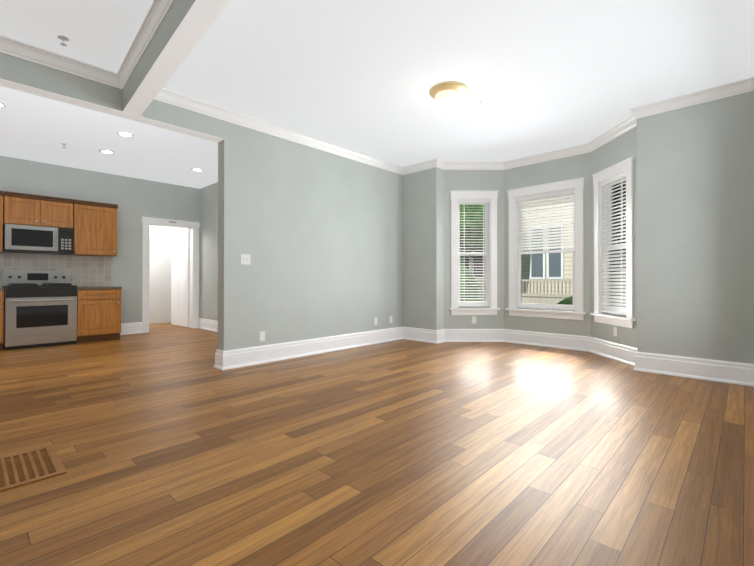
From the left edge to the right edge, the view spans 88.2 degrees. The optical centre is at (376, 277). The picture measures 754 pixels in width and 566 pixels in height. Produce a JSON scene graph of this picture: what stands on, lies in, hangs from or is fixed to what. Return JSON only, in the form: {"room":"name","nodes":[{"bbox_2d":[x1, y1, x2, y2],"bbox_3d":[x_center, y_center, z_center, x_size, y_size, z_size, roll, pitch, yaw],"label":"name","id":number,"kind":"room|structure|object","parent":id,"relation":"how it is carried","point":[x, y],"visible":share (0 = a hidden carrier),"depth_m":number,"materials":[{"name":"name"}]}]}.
{"room":"living room","nodes":[
{"label":"living room","id":0,"kind":"room"},
{"bbox_2d":[0,156,199,322],"bbox_3d":[-5.711,-0.405,5.716,0.158,2.810,6.340,0,0,43],"label":"wall","id":1,"kind":"structure","parent":0,"point":[135,200],"depth_m":6.76,"materials":[{"name":"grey paint"}]},
{"bbox_2d":[0,191,3,252],"bbox_3d":[-5.667,-0.790,5.401,0.352,0.833,0.670,0,0,43],"label":"upper cabinet","id":2,"kind":"object","parent":1,"relation":"attached to","point":[1,220],"visible":1,"depth_m":5.50,"materials":[{"name":"brown wood"}]},
{"bbox_2d":[3,191,73,228],"bbox_3d":[-5.152,-1.000,5.927,0.376,0.458,0.786,0,0,43],"label":"upper cabinet","id":3,"kind":"object","parent":1,"relation":"attached to","point":[32,210],"visible":0.96,"depth_m":5.79,"materials":[{"name":"brown wood"}]},
{"bbox_2d":[3,224,73,254],"bbox_3d":[-5.122,-0.568,5.896,0.459,0.391,0.778,0,0,43],"label":"microwave","id":4,"kind":"object","parent":3,"relation":"attached to","point":[28,239],"visible":0.98,"depth_m":5.75,"materials":[{"name":"silver metal"}]},
{"bbox_2d":[71,199,117,256],"bbox_3d":[-4.676,-0.797,6.428,0.376,0.858,0.585,0,0,43],"label":"upper cabinet","id":5,"kind":"object","parent":1,"relation":"attached to","point":[95,227],"visible":0.94,"depth_m":6.30,"materials":[{"name":"brown wood"}]},
{"bbox_2d":[142,217,199,332],"bbox_3d":[-3.992,-0.052,7.523,0.187,2.125,1.030,0,0,43],"label":"door frame","id":6,"kind":"structure","parent":1,"relation":"attached to","point":[193,227],"depth_m":7.58,"materials":[{"name":"white wood"}]},
{"bbox_2d":[169,229,189,326],"bbox_3d":[-4.120,0.007,8.093,0.770,1.988,0.173,0,0,43],"label":"door leaf","id":7,"kind":"structure","parent":1,"relation":"in","point":[179,278],"depth_m":8.05,"materials":[{"name":"white wood"}]},
{"bbox_2d":[0,0,230,141],"bbox_3d":[-1.853,-1.679,1.052,4.384,0.313,4.870,0,0,43],"label":"header beam","id":8,"kind":"structure","parent":0,"point":[184,26],"depth_m":3.14,"materials":[{"name":"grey paint"}]},
{"bbox_2d":[149,225,185,323],"bbox_3d":[-4.065,-0.394,7.573,0.010,2.810,3.300,0,0,43],"label":"wall","id":9,"kind":"structure","parent":0,"point":[160,281],"depth_m":7.46,"materials":[{"name":"white paint"}]},
{"bbox_2d":[200,182,217,320],"bbox_3d":[-2.162,-0.400,6.609,3.720,2.810,0.160,0,0,43],"label":"wall","id":10,"kind":"structure","parent":0,"point":[208,194],"depth_m":7.55,"materials":[{"name":"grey paint"}]},
{"bbox_2d":[218,121,401,350],"bbox_3d":[-0.620,-0.406,5.423,0.150,2.810,3.180,0,0,43],"label":"wall","id":11,"kind":"structure","parent":0,"point":[330,244],"depth_m":4.95,"materials":[{"name":"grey paint"}]},
{"bbox_2d":[241,254,249,264],"bbox_3d":[-1.482,-0.207,4.393,0.014,0.115,0.115,0,0,43],"label":"light switch","id":12,"kind":"object","parent":11,"relation":"attached to","point":[245,259],"visible":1,"depth_m":4.39,"materials":[{"name":"plastic"}]},
{"bbox_2d":[259,331,264,340],"bbox_3d":[-1.340,0.684,4.542,0.007,0.115,0.070,0,0,43],"label":"electrical outlet","id":13,"kind":"object","parent":11,"relation":"attached to","point":[261,335],"visible":1,"depth_m":4.54,"materials":[{"name":"plastic"}]},
{"bbox_2d":[0,0,753,174],"bbox_3d":[-0.465,-1.772,2.418,4.220,0.112,8.760,0,0,43],"label":"crown molding","id":14,"kind":"structure","parent":11,"relation":"attached to","point":[152,21],"depth_m":3.93,"materials":[{"name":"white wood"}]},
{"bbox_2d":[0,322,753,565],"bbox_3d":[-2.347,0.992,4.283,10.300,0.001,9.500,0,0,43],"label":"floor","id":15,"kind":"structure","parent":0,"point":[171,444],"depth_m":2.12,"materials":[{"name":"brown wood"}]},
{"bbox_2d":[0,291,3,349],"bbox_3d":[-5.569,0.588,5.301,0.622,0.820,0.670,0,0,43],"label":"base cabinet","id":16,"kind":"object","parent":15,"relation":"on","point":[1,317],"depth_m":5.32,"materials":[{"name":"brown wood"}]},
{"bbox_2d":[0,445,66,491],"bbox_3d":[-1.882,0.975,1.940,0.460,0.008,0.460,0,0,43],"label":"floor vent","id":17,"kind":"object","parent":15,"relation":"in","point":[28,467],"visible":1,"depth_m":1.99,"materials":[{"name":"brown wood"}]},
{"bbox_2d":[2,270,76,349],"bbox_3d":[-5.011,0.443,5.785,0.743,1.115,0.784,0,0,43],"label":"range","id":18,"kind":"object","parent":15,"relation":"on","point":[40,308],"visible":1,"depth_m":5.61,"materials":[{"name":"silver metal"}]},
{"bbox_2d":[76,286,121,342],"bbox_3d":[-4.578,0.574,6.328,0.646,0.860,0.585,0,0,43],"label":"base cabinet","id":19,"kind":"object","parent":15,"relation":"on","point":[98,313],"visible":1,"depth_m":6.12,"materials":[{"name":"brown wood"}]},
{"bbox_2d":[0,0,753,188],"bbox_3d":[-2.447,-1.818,4.194,10.300,0.001,9.210,0,0,43],"label":"ceiling","id":20,"kind":"structure","parent":0,"point":[366,76],"depth_m":3.42,"materials":[{"name":"paint"}]},
{"bbox_2d":[0,102,6,107],"bbox_3d":[-3.982,-1.812,4.043,0.190,0.011,0.190,0,0,43],"label":"recessed light","id":21,"kind":"object","parent":20,"relation":"in","point":[2,105],"visible":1,"depth_m":4.09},
{"bbox_2d":[58,35,68,45],"bbox_3d":[-2.382,-1.798,2.954,0.070,0.053,0.070,0,0,43],"label":"sprinkler","id":22,"kind":"object","parent":20,"relation":"attached to","point":[63,38],"visible":1,"depth_m":2.95,"materials":[{"name":"silver metal"}]},
{"bbox_2d":[99,149,114,153],"bbox_3d":[-3.866,-1.804,5.560,0.190,0.011,0.190,0,0,43],"label":"recessed light","id":23,"kind":"object","parent":20,"relation":"in","point":[106,151],"visible":0.96,"depth_m":5.56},
{"bbox_2d":[116,131,133,136],"bbox_3d":[-3.170,-1.808,4.899,0.190,0.011,0.190,0,0,43],"label":"recessed light","id":24,"kind":"object","parent":20,"relation":"in","point":[125,134],"visible":1,"depth_m":4.89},
{"bbox_2d":[191,168,202,170],"bbox_3d":[-2.996,-1.799,6.478,0.190,0.011,0.190,0,0,43],"label":"recessed light","id":25,"kind":"object","parent":20,"relation":"in","point":[196,169],"visible":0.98,"depth_m":6.47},
{"bbox_2d":[429,81,466,106],"bbox_3d":[0.694,-1.747,3.785,0.364,0.144,0.364,0,0,43],"label":"ceiling lamp","id":26,"kind":"object","parent":20,"relation":"attached to","point":[448,94],"visible":1,"depth_m":3.69,"materials":[{"name":"gold metal"}]},
{"bbox_2d":[477,98,483,104],"bbox_3d":[1.057,-1.792,3.965,0.070,0.053,0.070,0,0,43],"label":"sprinkler","id":27,"kind":"object","parent":20,"relation":"attached to","point":[480,100],"visible":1,"depth_m":3.96,"materials":[{"name":"silver metal"}]},
{"bbox_2d":[402,167,441,329],"bbox_3d":[0.727,-0.402,6.247,0.670,2.810,0.170,0,0,43],"label":"wall","id":28,"kind":"structure","parent":0,"point":[421,190],"depth_m":6.14,"materials":[{"name":"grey paint"}]},
{"bbox_2d":[442,169,457,328],"bbox_3d":[1.080,-0.402,6.133,0.300,2.810,0.150,0,0,43],"label":"wall","id":29,"kind":"structure","parent":0,"point":[449,178],"depth_m":6.10,"materials":[{"name":"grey paint"}]},
{"bbox_2d":[458,170,497,328],"bbox_3d":[1.456,-0.402,6.231,0.710,2.810,0.510,0,0,43],"label":"wall","id":30,"kind":"structure","parent":0,"point":[468,180],"depth_m":6.11,"materials":[{"name":"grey paint"}]},
{"bbox_2d":[472,316,475,323],"bbox_3d":[1.523,0.662,6.096,0.070,0.115,0.007,0,0,-1],"label":"electrical outlet","id":31,"kind":"object","parent":30,"relation":"attached to","point":[473,319],"visible":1,"depth_m":6.09,"materials":[{"name":"plastic"}]},
{"bbox_2d":[449,191,499,314],"bbox_3d":[1.522,-0.387,6.153,0.790,1.950,0.205,0,0,-1],"label":"window","id":32,"kind":"structure","parent":30,"relation":"in","point":[491,226],"depth_m":6.09,"materials":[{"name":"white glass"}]},
{"bbox_2d":[458,200,488,305],"bbox_3d":[1.523,-0.386,6.126,0.478,1.658,0.056,0,0,-1],"label":"window blind","id":33,"kind":"object","parent":32,"relation":"attached to","point":[483,239],"visible":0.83,"depth_m":6.11,"materials":[{"name":"plastic"}]},
{"bbox_2d":[498,153,585,335],"bbox_3d":[2.495,-0.405,5.743,1.739,2.810,0.150,0,0,43],"label":"wall","id":34,"kind":"structure","parent":0,"point":[572,167],"depth_m":5.83,"materials":[{"name":"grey paint"}]},
{"bbox_2d":[506,177,585,319],"bbox_3d":[2.476,-0.390,5.723,1.130,1.950,0.205,0,0,43],"label":"window","id":35,"kind":"structure","parent":34,"relation":"in","point":[575,311],"depth_m":5.66,"materials":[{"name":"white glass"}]},
{"bbox_2d":[517,190,574,254],"bbox_3d":[2.456,-0.789,5.704,0.818,0.858,0.054,0,0,43],"label":"window blind","id":36,"kind":"object","parent":35,"relation":"attached to","point":[570,231],"visible":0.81,"depth_m":5.68,"materials":[{"name":"plastic"}]},
{"bbox_2d":[586,135,621,343],"bbox_3d":[3.038,-0.410,4.732,0.710,2.810,0.510,0,0,43],"label":"wall","id":37,"kind":"structure","parent":0,"point":[609,154],"depth_m":5.19,"materials":[{"name":"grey paint"}]},
{"bbox_2d":[590,157,635,327],"bbox_3d":[2.956,-0.395,4.794,0.205,1.950,0.790,0,0,-2],"label":"window","id":38,"kind":"structure","parent":37,"relation":"in","point":[626,166],"depth_m":4.86,"materials":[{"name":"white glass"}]},
{"bbox_2d":[601,174,625,314],"bbox_3d":[2.928,-0.394,4.793,0.054,1.658,0.478,0,0,-2],"label":"window blind","id":39,"kind":"object","parent":38,"relation":"attached to","point":[613,284],"visible":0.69,"depth_m":4.79,"materials":[{"name":"plastic"}]},
{"bbox_2d":[613,326,617,336],"bbox_3d":[2.907,0.655,4.738,0.007,0.115,0.070,0,0,-2],"label":"electrical outlet","id":40,"kind":"object","parent":37,"relation":"attached to","point":[615,331],"visible":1,"depth_m":4.74,"materials":[{"name":"plastic"}]},
{"bbox_2d":[622,128,633,346],"bbox_3d":[2.960,-0.412,4.351,0.300,2.810,0.150,0,0,43],"label":"wall","id":41,"kind":"structure","parent":0,"point":[628,137],"depth_m":4.50,"materials":[{"name":"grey paint"}]},
{"bbox_2d":[634,91,753,363],"bbox_3d":[3.191,-0.415,3.912,0.940,2.810,0.170,0,0,43],"label":"wall","id":42,"kind":"structure","parent":0,"point":[694,165],"depth_m":3.83,"materials":[{"name":"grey paint"}]},
{"bbox_2d":[120,318,753,386],"bbox_3d":[-1.880,0.889,3.744,8.120,0.200,8.760,0,0,43],"label":"baseboard","id":43,"kind":"structure","parent":42,"relation":"attached to","point":[738,373],"depth_m":4.95,"materials":[{"name":"white wood"}]},
{"label":"outside","id":44,"kind":"structure","parent":0,"visible":0},
{"bbox_2d":[460,196,572,304],"bbox_3d":[6.934,-0.909,12.994,24.000,6.500,15.700,0,0,43],"label":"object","id":45,"kind":"structure","parent":44,"point":[534,280],"depth_m":10.03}
]}

